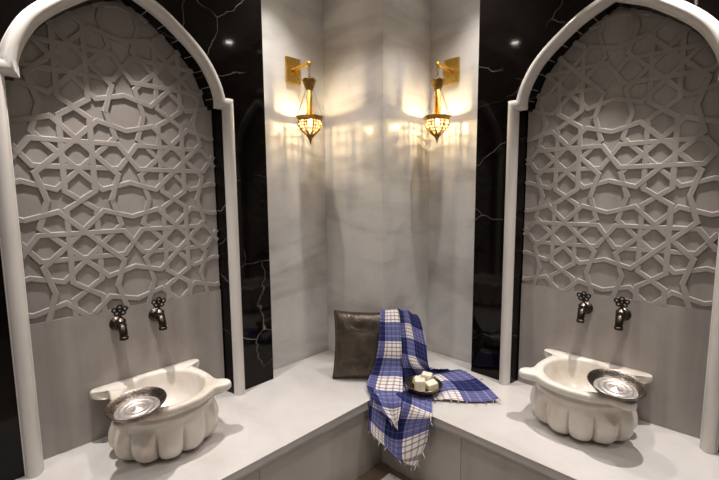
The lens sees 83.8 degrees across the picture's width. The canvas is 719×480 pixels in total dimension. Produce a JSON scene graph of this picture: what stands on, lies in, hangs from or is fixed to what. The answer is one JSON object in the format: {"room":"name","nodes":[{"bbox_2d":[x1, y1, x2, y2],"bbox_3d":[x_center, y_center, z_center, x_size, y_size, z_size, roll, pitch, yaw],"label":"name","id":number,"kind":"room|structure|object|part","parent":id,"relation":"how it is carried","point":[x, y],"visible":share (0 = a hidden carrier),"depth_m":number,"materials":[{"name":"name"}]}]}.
{"room":"spa","nodes":[
{"label":"spa","id":0,"kind":"room"},
{"bbox_2d":[261,0,327,369],"bbox_3d":[-1.273,-0.128,1.508,0.120,2.740,3.800,6,9,44],"label":"wall","id":1,"kind":"structure","parent":0,"point":[296,180],"depth_m":2.33,"materials":[{"name":"stone"}]},
{"bbox_2d":[0,0,244,477],"bbox_3d":[-0.932,-0.104,1.680,0.131,1.847,0.880,6,9,44],"label":"arched niche","id":2,"kind":"object","parent":1,"relation":"attached to","point":[108,200],"visible":1,"depth_m":1.62,"materials":[{"name":"stone"}]},
{"bbox_3d":[-0.978,-0.344,1.684,0.024,1.256,0.753,6,9,44],"label":"recessed panel","id":3,"kind":"part","parent":2,"relation":"part of","materials":[{"name":"stone"}]},
{"bbox_3d":[-0.904,-0.797,1.571,0.039,0.446,0.880,6,9,44],"label":"arch moulding","id":4,"kind":"part","parent":2,"relation":"part of","materials":[{"name":"stone"}]},
{"bbox_2d":[109,304,128,340],"bbox_3d":[-0.984,0.333,1.648,0.100,0.140,0.062,6,9,44],"label":"tap","id":5,"kind":"object","parent":2,"relation":"attached to","point":[118,323],"visible":1,"depth_m":1.63,"materials":[{"name":"brown metal"}]},
{"bbox_3d":[-0.983,0.295,1.643,0.014,0.063,0.062,6,9,44],"label":"flower handle","id":6,"kind":"part","parent":5,"relation":"part of","materials":[{"name":"brown metal"}]},
{"bbox_3d":[-0.966,0.372,1.635,0.051,0.066,0.034,6,9,44],"label":"spout","id":7,"kind":"part","parent":5,"relation":"part of","materials":[{"name":"brown metal"}]},
{"bbox_2d":[148,297,166,330],"bbox_3d":[-0.878,0.317,1.756,0.100,0.140,0.062,6,9,44],"label":"tap","id":8,"kind":"object","parent":2,"relation":"attached to","point":[156,314],"visible":1,"depth_m":1.74,"materials":[{"name":"brown metal"}]},
{"bbox_3d":[-0.877,0.278,1.751,0.014,0.063,0.062,6,9,44],"label":"flower handle","id":9,"kind":"part","parent":8,"relation":"part of","materials":[{"name":"brown metal"}]},
{"bbox_3d":[-0.860,0.355,1.743,0.051,0.066,0.034,6,9,44],"label":"spout","id":10,"kind":"part","parent":8,"relation":"part of","materials":[{"name":"brown metal"}]},
{"bbox_2d":[0,0,273,479],"bbox_3d":[-1.394,-0.295,1.211,0.093,2.340,2.520,6,9,44],"label":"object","id":11,"kind":"structure","parent":1,"relation":"attached to","point":[229,32],"depth_m":1.95,"materials":[{"name":"black stone"}]},
{"bbox_2d":[285,56,323,144],"bbox_3d":[-0.299,-0.771,2.203,0.222,0.490,0.145,6,9,44],"label":"wall lantern","id":12,"kind":"object","parent":1,"relation":"attached to","point":[293,67],"visible":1,"depth_m":2.17,"materials":[{"name":"gold metal"}]},
{"bbox_3d":[-0.374,-0.952,2.255,0.016,0.140,0.100,6,9,44],"label":"wall plate","id":13,"kind":"part","parent":12,"relation":"part of","materials":[{"name":"gold metal"}]},
{"bbox_3d":[-0.318,-0.951,2.200,0.157,0.036,0.023,6,9,44],"label":"arm","id":14,"kind":"part","parent":12,"relation":"part of","materials":[{"name":"gold metal"}]},
{"bbox_3d":[-0.272,-0.838,2.168,0.082,0.059,0.082,6,9,44],"label":"scalloped crown","id":15,"kind":"part","parent":12,"relation":"part of","materials":[{"name":"gold metal"}]},
{"bbox_2d":[322,0,430,351],"bbox_3d":[0.109,-0.448,2.478,0.472,2.340,0.438,6,9,44],"label":"wall","id":16,"kind":"structure","parent":0,"point":[377,53],"depth_m":2.30,"materials":[{"name":"stone"}]},
{"bbox_2d":[356,461,411,479],"bbox_3d":[0.073,1.427,0.377,3.900,0.120,4.100,6,9,44],"label":"floor","id":17,"kind":"structure","parent":0,"point":[380,470],"depth_m":2.03,"materials":[{"name":"stone"}]},
{"bbox_2d":[16,350,718,479],"bbox_3d":[0.071,1.168,0.350,3.596,0.400,3.796,6,9,44],"label":"bench","id":18,"kind":"object","parent":17,"relation":"on","point":[301,423],"visible":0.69,"depth_m":1.71,"materials":[{"name":"stone"}]},
{"bbox_2d":[89,359,230,462],"bbox_3d":[-0.800,0.715,1.655,0.405,0.226,0.446,6,9,44],"label":"basin","id":19,"kind":"object","parent":18,"relation":"on","point":[188,415],"visible":0.87,"depth_m":1.55,"materials":[{"name":"white stone"}]},
{"bbox_2d":[104,387,166,422],"bbox_3d":[-0.801,0.597,1.441,0.197,0.051,0.196,-2,7,-13],"label":"bowl","id":20,"kind":"object","parent":19,"relation":"on","point":[135,405],"visible":1,"depth_m":1.46,"materials":[{"name":"silver metal"}]},
{"bbox_3d":[-0.775,1.078,1.410,0.303,0.357,0.788,6,9,44],"label":"panel","id":21,"kind":"part","parent":18,"relation":"part of","materials":[{"name":"stone"}]},
{"bbox_3d":[-0.247,1.014,1.950,0.303,0.357,0.723,6,9,44],"label":"panel","id":22,"kind":"part","parent":18,"relation":"part of","materials":[{"name":"stone"}]},
{"bbox_2d":[332,310,403,380],"bbox_3d":[0.058,0.579,2.209,0.412,0.362,0.164,0,6,4],"label":"leather pillow","id":23,"kind":"object","parent":18,"relation":"on","point":[356,333],"visible":0.66,"depth_m":2.17,"materials":[{"name":"brown leather"}]},
{"bbox_3d":[0.388,0.998,2.049,0.465,0.357,0.306,6,9,44],"label":"panel","id":24,"kind":"part","parent":18,"relation":"part of","materials":[{"name":"stone"}]},
{"bbox_2d":[367,308,500,469],"bbox_3d":[0.364,0.724,2.030,0.657,0.656,0.514,1,6,10],"label":"checked towel","id":25,"kind":"object","parent":18,"relation":"on","point":[400,420],"visible":0.94,"depth_m":2.02,"materials":[{"name":"fabric"}]},
{"bbox_2d":[405,375,442,394],"bbox_3d":[0.325,0.738,2.017,0.185,0.038,0.185,6,9,44],"label":"soap dish","id":26,"kind":"object","parent":25,"relation":"on","point":[410,385],"visible":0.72,"depth_m":2.01,"materials":[{"name":"metal"}]},
{"bbox_2d":[414,377,425,390],"bbox_3d":[0.301,0.722,2.000,0.052,0.056,0.046,0,6,3],"label":"cube","id":27,"kind":"object","parent":26,"relation":"on","point":[419,383],"visible":0.79,"depth_m":1.98,"materials":[{"name":"white"}]},
{"bbox_2d":[421,371,432,381],"bbox_3d":[0.342,0.712,2.047,0.054,0.067,0.044,2,7,24],"label":"cube","id":28,"kind":"object","parent":26,"relation":"on","point":[427,375],"visible":0.47,"depth_m":2.03,"materials":[{"name":"white"}]},
{"bbox_2d":[425,379,438,390],"bbox_3d":[0.360,0.725,1.995,0.058,0.051,0.048,-3,7,-19],"label":"cube","id":29,"kind":"object","parent":26,"relation":"on","point":[431,385],"visible":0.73,"depth_m":1.98,"materials":[{"name":"white"}]},
{"bbox_3d":[0.835,1.042,1.617,0.778,0.357,0.306,6,9,44],"label":"panel","id":30,"kind":"part","parent":18,"relation":"part of","materials":[{"name":"stone"}]},
{"bbox_2d":[519,349,652,443],"bbox_3d":[0.968,0.690,1.748,0.446,0.226,0.405,6,9,44],"label":"basin","id":31,"kind":"object","parent":18,"relation":"on","point":[562,396],"visible":0.88,"depth_m":1.64,"materials":[{"name":"white stone"}]},
{"bbox_2d":[587,368,646,401],"bbox_3d":[0.993,0.566,1.551,0.197,0.058,0.195,3,7,32],"label":"bowl","id":32,"kind":"object","parent":31,"relation":"on","point":[616,385],"visible":1,"depth_m":1.57,"materials":[{"name":"silver metal"}]},
{"bbox_2d":[381,473,400,479],"bbox_3d":[0.096,1.412,-0.067,2.852,0.006,3.102,6,9,44],"label":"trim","id":33,"kind":"structure","parent":17,"relation":"on","point":[389,476],"depth_m":1.99,"materials":[{"name":"stone"}]},
{"bbox_2d":[427,0,479,362],"bbox_3d":[1.384,-0.165,1.657,3.720,2.740,0.120,6,9,44],"label":"wall","id":34,"kind":"structure","parent":0,"point":[454,23],"depth_m":2.37,"materials":[{"name":"stone"}]},
{"bbox_2d":[423,56,459,142],"bbox_3d":[0.459,-0.787,2.247,0.145,0.490,0.222,6,9,44],"label":"wall lantern","id":35,"kind":"object","parent":34,"relation":"attached to","point":[451,67],"visible":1,"depth_m":2.22,"materials":[{"name":"gold metal"}]},
{"bbox_3d":[0.431,-0.854,2.212,0.082,0.059,0.082,6,9,44],"label":"scalloped crown","id":36,"kind":"part","parent":35,"relation":"part of","materials":[{"name":"gold metal"}]},
{"bbox_3d":[0.474,-0.967,2.245,0.023,0.036,0.157,6,9,44],"label":"arm","id":37,"kind":"part","parent":35,"relation":"part of","materials":[{"name":"gold metal"}]},
{"bbox_3d":[0.529,-0.970,2.301,0.100,0.140,0.016,6,9,44],"label":"wall plate","id":38,"kind":"part","parent":35,"relation":"part of","materials":[{"name":"gold metal"}]},
{"bbox_2d":[471,0,718,451],"bbox_3d":[1.560,-0.330,1.315,2.511,2.340,0.093,6,9,44],"label":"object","id":39,"kind":"structure","parent":34,"relation":"attached to","point":[512,33],"depth_m":2.06,"materials":[{"name":"black stone"}]},
{"bbox_2d":[499,0,718,453],"bbox_3d":[1.085,-0.130,1.774,0.880,1.847,0.131,6,9,44],"label":"arched niche","id":40,"kind":"object","parent":34,"relation":"attached to","point":[622,182],"visible":1,"depth_m":1.74,"materials":[{"name":"stone"}]},
{"bbox_2d":[576,291,592,322],"bbox_3d":[1.036,0.304,1.853,0.062,0.140,0.100,6,9,44],"label":"tap","id":41,"kind":"object","parent":40,"relation":"attached to","point":[584,307],"visible":1,"depth_m":1.84,"materials":[{"name":"brown metal"}]},
{"bbox_3d":[1.018,0.343,1.839,0.034,0.066,0.051,6,9,44],"label":"spout","id":42,"kind":"part","parent":41,"relation":"part of","materials":[{"name":"brown metal"}]},
{"bbox_3d":[1.034,0.265,1.847,0.062,0.063,0.014,6,9,44],"label":"flower handle","id":43,"kind":"part","parent":41,"relation":"part of","materials":[{"name":"brown metal"}]},
{"bbox_3d":[1.048,-0.823,1.664,0.880,0.446,0.039,6,9,44],"label":"arch moulding","id":44,"kind":"part","parent":40,"relation":"part of","materials":[{"name":"stone"}]},
{"bbox_3d":[1.127,-0.371,1.780,0.753,1.256,0.024,6,9,44],"label":"recessed panel","id":45,"kind":"part","parent":40,"relation":"part of","materials":[{"name":"stone"}]},
{"bbox_2d":[614,296,630,330],"bbox_3d":[1.143,0.314,1.749,0.062,0.140,0.100,6,9,44],"label":"tap","id":46,"kind":"object","parent":40,"relation":"attached to","point":[622,314],"visible":1,"depth_m":1.73,"materials":[{"name":"brown metal"}]},
{"bbox_3d":[1.126,0.353,1.735,0.034,0.066,0.051,6,9,44],"label":"spout","id":47,"kind":"part","parent":46,"relation":"part of","materials":[{"name":"brown metal"}]},
{"bbox_3d":[1.141,0.276,1.743,0.062,0.063,0.014,6,9,44],"label":"flower handle","id":48,"kind":"part","parent":46,"relation":"part of","materials":[{"name":"brown metal"}]}
]}

